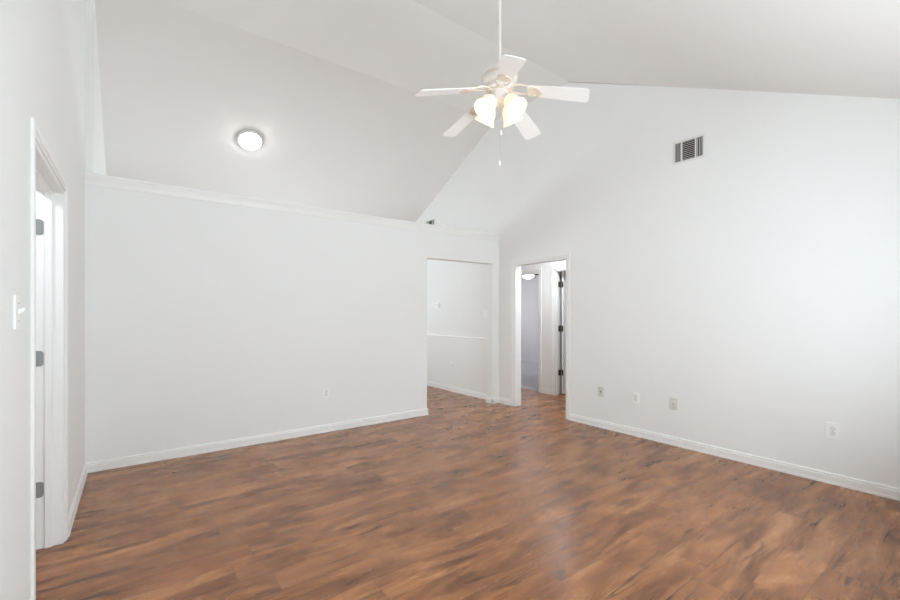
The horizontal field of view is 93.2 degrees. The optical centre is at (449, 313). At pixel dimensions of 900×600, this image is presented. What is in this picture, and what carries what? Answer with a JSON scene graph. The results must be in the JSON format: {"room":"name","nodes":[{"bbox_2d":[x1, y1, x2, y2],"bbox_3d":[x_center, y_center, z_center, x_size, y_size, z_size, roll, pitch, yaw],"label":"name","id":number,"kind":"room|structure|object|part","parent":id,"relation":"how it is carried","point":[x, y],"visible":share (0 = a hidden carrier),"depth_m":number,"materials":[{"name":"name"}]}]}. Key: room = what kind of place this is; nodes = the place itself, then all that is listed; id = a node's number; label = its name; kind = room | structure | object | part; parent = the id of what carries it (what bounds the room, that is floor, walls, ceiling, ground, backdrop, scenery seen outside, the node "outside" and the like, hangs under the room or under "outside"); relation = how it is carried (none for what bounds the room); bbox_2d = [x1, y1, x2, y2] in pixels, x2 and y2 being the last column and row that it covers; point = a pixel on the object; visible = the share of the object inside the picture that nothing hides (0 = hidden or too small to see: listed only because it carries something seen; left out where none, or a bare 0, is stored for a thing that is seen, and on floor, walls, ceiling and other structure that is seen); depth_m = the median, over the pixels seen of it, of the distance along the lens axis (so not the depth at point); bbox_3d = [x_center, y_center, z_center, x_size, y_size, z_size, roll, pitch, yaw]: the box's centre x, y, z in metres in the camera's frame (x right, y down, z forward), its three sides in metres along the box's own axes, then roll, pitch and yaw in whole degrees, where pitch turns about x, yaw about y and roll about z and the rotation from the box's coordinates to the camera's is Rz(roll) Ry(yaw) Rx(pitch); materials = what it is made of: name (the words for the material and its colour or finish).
{"room":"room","nodes":[
{"label":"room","id":0,"kind":"room"},
{"bbox_2d":[0,0,85,599],"bbox_3d":[-1.566,-0.797,1.460,0.120,4.265,5.252,0,0,-37],"label":"wall","id":1,"kind":"structure","parent":0,"point":[43,42],"depth_m":1.62,"materials":[{"name":"paint"}]},
{"bbox_2d":[13,295,25,329],"bbox_3d":[-1.474,-0.005,1.458,0.026,0.118,0.066,0,0,-37],"label":"light switch","id":2,"kind":"object","parent":1,"relation":"attached to","point":[17,311],"visible":1,"depth_m":1.44,"materials":[{"name":"white plastic"}]},
{"bbox_3d":[-1.482,-0.005,1.453,0.006,0.118,0.066,0,0,-37],"label":"plate","id":3,"kind":"part","parent":2,"relation":"part of","materials":[{"name":"white plastic"}]},
{"bbox_2d":[30,117,67,599],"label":"door","id":4,"kind":"structure","parent":1,"relation":"in","point":[48,200],"depth_m":2.42,"materials":[{"name":"white paint"}]},
{"bbox_2d":[68,463,87,536],"bbox_3d":[-1.532,1.292,1.529,0.017,0.085,5.082,0,0,-37],"label":"baseboard","id":5,"kind":"structure","parent":1,"relation":"attached to","point":[72,513],"depth_m":2.92,"materials":[{"name":"white paint"}]},
{"bbox_2d":[86,0,105,174],"bbox_3d":[-4.226,-0.797,5.071,0.166,4.265,3.718,0,0,-37],"label":"wall","id":6,"kind":"structure","parent":0,"point":[95,149],"depth_m":3.69,"materials":[{"name":"paint"}]},
{"bbox_2d":[85,184,498,462],"bbox_3d":[-1.199,0.115,5.019,4.719,2.440,0.120,0,0,-37],"label":"wall","id":7,"kind":"structure","parent":0,"point":[206,321],"depth_m":4.27,"materials":[{"name":"paint"}]},
{"bbox_2d":[85,172,499,240],"bbox_3d":[-1.199,-1.131,5.019,4.719,0.096,0.180,0,0,-37],"label":"trim","id":8,"kind":"structure","parent":7,"relation":"attached to","point":[90,178],"depth_m":4.38,"materials":[{"name":"white paint"}]},
{"bbox_2d":[86,381,498,472],"bbox_3d":[-2.248,1.292,6.427,4.719,0.085,3.665,0,0,-37],"label":"baseboard","id":9,"kind":"structure","parent":7,"relation":"attached to","point":[113,463],"depth_m":4.38,"materials":[{"name":"white paint"}]},
{"bbox_2d":[323,388,328,398],"bbox_3d":[-1.395,0.896,4.791,0.070,0.115,0.012,0,0,-37],"label":"wall outlet","id":10,"kind":"object","parent":7,"relation":"attached to","point":[325,390],"visible":1,"depth_m":4.78,"materials":[{"name":"white plastic"}]},
{"bbox_2d":[36,361,899,599],"bbox_3d":[0.105,1.392,5.439,10.914,0.126,9.640,0,0,-37],"label":"floor","id":11,"kind":"structure","parent":0,"point":[470,498],"depth_m":2.72,"materials":[{"name":"laminate"}]},
{"bbox_2d":[95,0,899,221],"bbox_3d":[-0.735,-2.035,4.396,4.959,2.001,8.970,0,0,-37],"label":"ceiling","id":12,"kind":"structure","parent":0,"point":[330,88],"depth_m":4.54,"materials":[{"name":"paint"}]},
{"bbox_2d":[235,129,263,149],"bbox_3d":[-2.612,-2.255,5.554,0.344,0.206,0.313,0,0,-33],"label":"ceiling light","id":13,"kind":"object","parent":12,"relation":"attached to","point":[248,139],"visible":1,"depth_m":5.48,"materials":[{"name":"white glass"}]},
{"bbox_2d":[415,0,588,164],"bbox_3d":[0.327,-1.715,3.057,1.180,1.342,1.130,0,0,-37],"label":"ceiling fan","id":14,"kind":"object","parent":12,"relation":"hanging from","point":[499,78],"visible":1,"depth_m":2.96,"materials":[{"name":"white metal"}]},
{"bbox_3d":[-0.027,-1.508,2.888,0.416,0.006,0.138,-14,15,-19],"label":"fan blade","id":15,"kind":"part","parent":14,"relation":"part of","materials":[{"name":"laminate"}]},
{"bbox_3d":[0.107,-1.508,3.342,0.138,0.006,0.416,-13,-5,-39],"label":"fan blade","id":16,"kind":"part","parent":14,"relation":"part of","materials":[{"name":"white wood"}]},
{"bbox_3d":[0.261,-1.438,3.134,0.160,0.163,0.151,0,0,21],"label":"lamp shade","id":17,"kind":"part","parent":14,"relation":"part of","materials":[{"name":"beige glass"}]},
{"bbox_3d":[0.242,-1.438,2.932,0.151,0.163,0.160,0,0,21],"label":"lamp shade","id":18,"kind":"part","parent":14,"relation":"part of","materials":[{"name":"beige glass"}]},
{"bbox_3d":[0.268,-1.467,2.950,0.047,0.068,0.056,0,0,16],"label":"bulb","id":19,"kind":"part","parent":14,"relation":"part of","materials":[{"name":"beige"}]},
{"bbox_3d":[0.348,-1.278,2.995,0.004,0.415,0.005,0,0,-37],"label":"pull chain","id":20,"kind":"part","parent":14,"relation":"part of","materials":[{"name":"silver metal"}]},
{"bbox_3d":[0.363,-1.508,2.621,0.138,0.006,0.416,10,13,-4],"label":"fan blade","id":21,"kind":"part","parent":14,"relation":"part of","materials":[{"name":"laminate"}]},
{"bbox_3d":[0.463,-1.438,3.114,0.151,0.163,0.160,0,0,21],"label":"lamp shade","id":22,"kind":"part","parent":14,"relation":"part of","materials":[{"name":"beige glass"}]},
{"bbox_3d":[0.444,-1.438,2.912,0.160,0.163,0.151,0,0,21],"label":"lamp shade","id":23,"kind":"part","parent":14,"relation":"part of","materials":[{"name":"beige glass"}]},
{"bbox_3d":[0.580,-1.508,3.355,0.138,0.006,0.416,-12,-20,31],"label":"fan blade","id":24,"kind":"part","parent":14,"relation":"part of","materials":[{"name":"white wood"}]},
{"bbox_3d":[0.738,-1.508,2.909,0.416,0.006,0.138,14,-7,16],"label":"fan blade","id":25,"kind":"part","parent":14,"relation":"part of","materials":[{"name":"laminate"}]},
{"bbox_2d":[521,271,565,392],"bbox_3d":[2.269,0.115,8.933,3.270,2.440,6.620,0,0,-37],"label":"wall","id":26,"kind":"structure","parent":0,"point":[529,287],"depth_m":11.54,"materials":[{"name":"white paint"}]},
{"bbox_2d":[521,358,537,362],"bbox_3d":[2.841,1.292,10.687,0.017,0.085,4.250,0,0,-37],"label":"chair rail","id":27,"kind":"structure","parent":26,"relation":"attached to","point":[522,360],"depth_m":11.58,"materials":[{"name":"white paint"}]},
{"bbox_2d":[521,260,565,388],"bbox_3d":[1.818,0.115,6.902,0.120,2.440,3.900,0,0,-37],"label":"wall","id":28,"kind":"structure","parent":0,"point":[546,267],"depth_m":7.08,"materials":[{"name":"paint"}]},
{"bbox_2d":[521,268,541,392],"bbox_3d":[1.315,0.282,7.577,0.144,2.105,0.935,0,0,-37],"label":"door frame","id":29,"kind":"structure","parent":28,"relation":"in","point":[534,271],"depth_m":7.20,"materials":[{"name":"white paint"}]},
{"bbox_2d":[541,388,550,394],"bbox_3d":[1.763,1.292,6.861,0.017,0.085,3.660,0,0,-37],"label":"baseboard","id":30,"kind":"structure","parent":28,"relation":"attached to","point":[543,390],"depth_m":7.08,"materials":[{"name":"white paint"}]},
{"bbox_2d":[551,265,565,394],"bbox_3d":[2.322,0.282,6.880,0.926,2.105,0.983,0,0,-37],"label":"door","id":31,"kind":"structure","parent":28,"relation":"in","point":[555,284],"depth_m":6.97,"materials":[{"name":"white paint"}]},
{"bbox_2d":[416,82,899,487],"bbox_3d":[1.205,-0.797,5.841,0.120,4.265,8.970,0,0,-37],"label":"wall","id":32,"kind":"structure","parent":0,"point":[752,283],"depth_m":4.04,"materials":[{"name":"paint"}]},
{"bbox_2d":[425,218,434,224],"bbox_3d":[-0.364,-1.620,7.839,0.010,0.228,0.310,0,0,-37],"label":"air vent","id":33,"kind":"object","parent":32,"relation":"in","point":[431,221],"visible":0.43,"depth_m":7.81,"materials":[{"name":"metal"}]},
{"bbox_2d":[511,252,569,419],"bbox_3d":[1.249,0.282,5.782,0.144,2.105,1.035,0,0,-37],"label":"door frame","id":34,"kind":"structure","parent":32,"relation":"in","point":[552,257],"depth_m":6.11,"materials":[{"name":"white paint"}]},
{"bbox_2d":[598,386,603,396],"bbox_3d":[1.765,0.915,4.980,0.010,0.115,0.070,0,0,-37],"label":"wall plate","id":35,"kind":"object","parent":32,"relation":"attached to","point":[600,389],"visible":1,"depth_m":4.97,"materials":[{"name":"white plastic"}]},
{"bbox_2d":[633,392,638,403],"bbox_3d":[2.023,0.917,4.631,0.012,0.115,0.070,0,0,-37],"label":"wall outlet","id":36,"kind":"object","parent":32,"relation":"attached to","point":[635,395],"visible":1,"depth_m":4.63,"materials":[{"name":"white plastic"}]},
{"bbox_2d":[670,397,677,409],"bbox_3d":[2.264,0.913,4.304,0.018,0.118,0.074,0,0,-37],"label":"cable plate","id":37,"kind":"object","parent":32,"relation":"attached to","point":[673,401],"visible":1,"depth_m":4.30,"materials":[{"name":"white plastic"}]},
{"bbox_2d":[672,133,705,164],"bbox_3d":[2.352,-1.617,4.191,0.010,0.228,0.310,0,0,-37],"label":"air vent","id":38,"kind":"object","parent":32,"relation":"in","point":[694,147],"visible":1,"depth_m":4.19,"materials":[{"name":"white metal"}]},
{"bbox_2d":[499,397,899,500],"bbox_3d":[2.240,1.292,4.337,0.017,0.085,5.082,0,0,-37],"label":"baseboard","id":39,"kind":"structure","parent":32,"relation":"attached to","point":[873,488],"depth_m":3.75,"materials":[{"name":"white paint"}]},
{"bbox_2d":[826,422,839,439],"bbox_3d":[2.995,0.918,3.326,0.012,0.128,0.082,0,0,-37],"label":"wall outlet","id":40,"kind":"object","parent":32,"relation":"attached to","point":[832,429],"visible":1,"depth_m":3.32,"materials":[{"name":"white plastic"}]},
{"bbox_3d":[1.866,-1.155,8.633,4.275,0.100,6.620,0,0,-37],"label":"ceiling","id":41,"kind":"structure","parent":0,"visible":0},
{"bbox_2d":[522,274,537,278],"bbox_3d":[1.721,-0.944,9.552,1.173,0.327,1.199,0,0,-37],"label":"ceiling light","id":42,"kind":"object","parent":41,"relation":"hanging from","point":[524,276],"visible":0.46,"depth_m":9.49,"materials":[{"name":"white glass"}]},
{"bbox_3d":[1.757,-0.824,9.562,0.260,0.087,0.260,0,0,-37],"label":"lamp shade","id":43,"kind":"part","parent":42,"relation":"part of","materials":[{"name":"white glass"}]},
{"bbox_3d":[-3.378,0.115,7.945,4.959,2.440,0.120,0,0,-37],"label":"wall","id":44,"kind":"structure","parent":0,"visible":0},
{"bbox_2d":[427,334,486,341],"bbox_3d":[-0.405,0.411,7.885,0.022,0.058,3.528,0,0,-37],"label":"chair rail","id":45,"kind":"object","parent":44,"relation":"attached to","point":[428,335],"visible":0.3,"depth_m":7.15,"materials":[{"name":"white paint"}]}
]}

